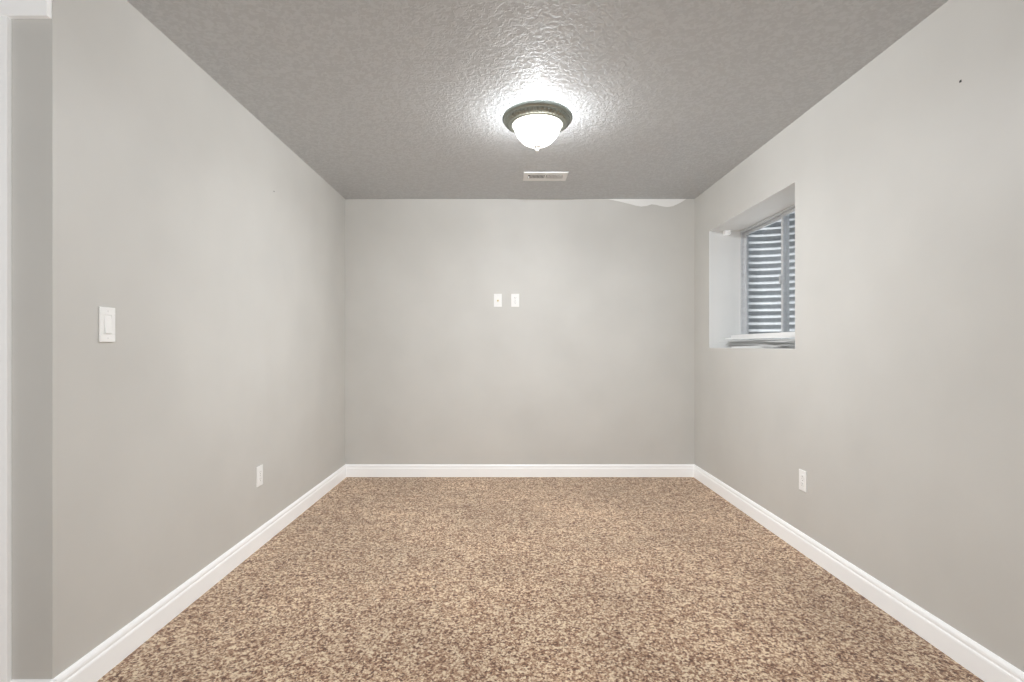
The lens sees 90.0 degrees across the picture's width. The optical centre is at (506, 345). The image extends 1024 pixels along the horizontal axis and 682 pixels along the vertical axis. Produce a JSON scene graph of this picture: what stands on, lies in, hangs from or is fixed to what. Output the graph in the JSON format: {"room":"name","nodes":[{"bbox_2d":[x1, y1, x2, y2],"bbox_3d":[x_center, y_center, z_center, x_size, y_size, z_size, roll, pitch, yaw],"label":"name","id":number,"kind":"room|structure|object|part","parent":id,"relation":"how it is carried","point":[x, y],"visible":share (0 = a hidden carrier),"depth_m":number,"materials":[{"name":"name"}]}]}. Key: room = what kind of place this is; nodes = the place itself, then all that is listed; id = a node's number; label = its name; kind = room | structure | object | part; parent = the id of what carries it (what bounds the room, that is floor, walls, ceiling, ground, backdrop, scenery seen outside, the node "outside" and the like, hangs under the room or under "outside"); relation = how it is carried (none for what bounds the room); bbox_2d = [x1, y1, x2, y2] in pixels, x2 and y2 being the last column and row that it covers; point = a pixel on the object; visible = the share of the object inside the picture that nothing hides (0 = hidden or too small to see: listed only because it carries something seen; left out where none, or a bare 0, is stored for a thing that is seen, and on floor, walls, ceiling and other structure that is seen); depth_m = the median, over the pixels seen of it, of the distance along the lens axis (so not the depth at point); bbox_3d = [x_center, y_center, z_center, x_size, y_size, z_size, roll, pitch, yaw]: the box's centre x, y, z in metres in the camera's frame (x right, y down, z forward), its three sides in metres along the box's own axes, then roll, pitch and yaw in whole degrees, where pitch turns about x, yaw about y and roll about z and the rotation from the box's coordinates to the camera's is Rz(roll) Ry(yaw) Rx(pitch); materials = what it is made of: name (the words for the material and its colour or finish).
{"room":"empty basement room","nodes":[
{"label":"empty basement room","id":0,"kind":"room"},
{"bbox_2d":[12,0,344,678],"bbox_3d":[-1.482,-0.070,3.050,0.125,2.440,2.900,0,0,0],"label":"wall","id":1,"kind":"structure","parent":0,"point":[180,211],"depth_m":2.01,"materials":[{"name":"paint"}]},
{"bbox_2d":[99,307,114,341],"bbox_3d":[-1.415,-0.075,1.815,0.013,0.123,0.070,0,0,0],"label":"light switch","id":2,"kind":"object","parent":1,"relation":"attached to","point":[106,324],"visible":1,"depth_m":1.81,"materials":[{"name":"white plastic"}]},
{"bbox_2d":[49,464,345,681],"bbox_3d":[-1.413,1.096,3.042,0.015,0.108,2.915,0,0,0],"label":"baseboard","id":3,"kind":"structure","parent":1,"relation":"attached to","point":[98,662],"depth_m":2.20,"materials":[{"name":"white paint"}]},
{"bbox_2d":[256,464,262,486],"bbox_3d":[-1.416,0.745,2.935,0.008,0.115,0.070,0,0,0],"label":"electrical outlet","id":4,"kind":"object","parent":1,"relation":"attached to","point":[259,475],"visible":1,"depth_m":2.92,"materials":[{"name":"white plastic"}]},
{"bbox_2d":[345,199,694,463],"bbox_3d":[0.228,-0.070,4.570,3.575,2.440,0.140,0,0,0],"label":"wall","id":5,"kind":"structure","parent":0,"point":[583,352],"depth_m":4.50,"materials":[{"name":"paint"}]},
{"bbox_2d":[494,294,501,306],"bbox_3d":[-0.079,-0.400,4.491,0.070,0.115,0.018,0,0,0],"label":"outlet","id":6,"kind":"object","parent":5,"relation":"attached to","point":[497,300],"visible":1,"depth_m":4.50,"materials":[{"name":"white plastic"}]},
{"bbox_2d":[511,294,518,306],"bbox_3d":[0.073,-0.400,4.496,0.070,0.115,0.008,0,0,0],"label":"electrical outlet","id":7,"kind":"object","parent":5,"relation":"attached to","point":[514,300],"visible":1,"depth_m":4.50,"materials":[{"name":"white plastic"}]},
{"bbox_2d":[346,464,693,476],"bbox_3d":[0.115,1.096,4.492,3.070,0.108,0.015,0,0,0],"label":"baseboard","id":8,"kind":"structure","parent":5,"relation":"attached to","point":[519,470],"depth_m":4.49,"materials":[{"name":"white paint"}]},
{"bbox_2d":[610,199,684,206],"bbox_3d":[1.230,-1.254,4.498,0.690,0.070,0.001,0,0,0],"label":"paint","id":9,"kind":"object","parent":5,"relation":"attached to","point":[659,202],"visible":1,"depth_m":4.50,"materials":[{"name":"white paint"}]},
{"bbox_2d":[127,0,948,198],"bbox_3d":[-0.463,-1.350,1.600,4.955,0.120,6.080,0,0,0],"label":"ceiling","id":10,"kind":"structure","parent":0,"point":[417,99],"depth_m":2.46,"materials":[{"name":"white paint"}]},
{"bbox_2d":[502,100,572,151],"bbox_3d":[0.170,-1.185,2.860,0.392,0.210,0.392,0,0,0],"label":"ceiling light","id":11,"kind":"object","parent":10,"relation":"attached to","point":[536,124],"visible":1,"depth_m":2.76,"materials":[{"name":"white glass"}]},
{"bbox_3d":[0.170,-1.175,2.860,0.262,0.118,0.262,0,0,0],"label":"lamp shade","id":12,"kind":"part","parent":11,"relation":"part of","materials":[{"name":"white glass"}]},
{"bbox_2d":[523,172,567,180],"bbox_3d":[0.291,-1.282,3.890,0.332,0.016,0.190,0,0,0],"label":"ceiling vent","id":13,"kind":"object","parent":10,"relation":"in","point":[544,176],"visible":1,"depth_m":3.88,"materials":[{"name":"white metal"}]},
{"bbox_2d":[97,477,983,681],"bbox_3d":[-0.463,1.200,1.600,4.955,0.100,6.080,0,0,0],"label":"floor","id":14,"kind":"structure","parent":0,"point":[519,579],"depth_m":2.31,"materials":[{"name":"beige carpet"}]},
{"bbox_2d":[695,0,1023,671],"bbox_3d":[1.808,-0.070,1.530,0.315,2.440,5.940,0,0,0],"label":"wall","id":15,"kind":"structure","parent":0,"point":[881,404],"depth_m":2.12,"materials":[{"name":"paint"}]},
{"bbox_2d":[709,182,794,348],"bbox_3d":[1.778,-0.460,3.555,0.254,0.960,1.250,0,0,0],"label":"window recess","id":16,"kind":"object","parent":15,"relation":"attached to","point":[724,286],"depth_m":4.18,"materials":[{"name":"white paint"}]},
{"bbox_3d":[1.788,-0.920,4.159,0.045,0.034,0.036,0,0,0],"label":"blind mount bracket","id":17,"kind":"part","parent":16,"relation":"part of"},
{"bbox_2d":[725,332,794,347],"bbox_3d":[1.767,-0.036,3.575,0.227,0.100,1.079,0,0,0],"label":"sill","id":18,"kind":"structure","parent":15,"relation":"attached to","point":[757,341],"depth_m":3.50,"materials":[{"name":"white wood"}]},
{"bbox_2d":[740,204,794,339],"bbox_3d":[1.930,-0.460,3.555,0.070,0.960,1.250,0,0,0],"label":"window","id":19,"kind":"structure","parent":15,"relation":"in","point":[783,217],"depth_m":3.78,"materials":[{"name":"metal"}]},
{"bbox_2d":[749,212,794,339],"bbox_3d":[2.300,-0.600,3.555,0.650,2.060,1.412,0,0,0],"label":"window well","id":20,"kind":"object","parent":15,"relation":"attached to","point":[774,290],"depth_m":4.22,"materials":[{"name":"metal"}]},
{"bbox_2d":[799,469,806,492],"bbox_3d":[1.646,0.750,2.850,0.008,0.115,0.070,0,0,0],"label":"electrical outlet","id":21,"kind":"object","parent":15,"relation":"attached to","point":[802,480],"visible":1,"depth_m":2.84,"materials":[{"name":"white plastic"}]},
{"bbox_2d":[694,464,1023,681],"bbox_3d":[1.643,1.096,1.600,0.015,0.108,5.800,0,0,0],"label":"baseboard","id":22,"kind":"structure","parent":15,"relation":"attached to","point":[984,664],"depth_m":2.21,"materials":[{"name":"white paint"}]},
{"bbox_3d":[-2.172,-0.070,1.662,1.255,2.440,0.125,0,0,0],"label":"wall","id":23,"kind":"structure","parent":0,"visible":0},
{"bbox_2d":[0,0,51,681],"bbox_3d":[-1.533,-0.070,1.591,0.224,2.440,0.019,0,0,0],"label":"door frame","id":24,"kind":"structure","parent":23,"relation":"attached to","point":[5,348],"depth_m":1.58,"materials":[{"name":"white paint"}]},
{"bbox_2d":[10,679,56,681],"bbox_3d":[-2.103,1.096,1.593,1.395,0.108,0.015,0,0,0],"label":"baseboard return","id":25,"kind":"object","parent":23,"relation":"attached to","point":[31,680],"visible":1,"depth_m":1.60,"materials":[{"name":"white paint"}]}
]}

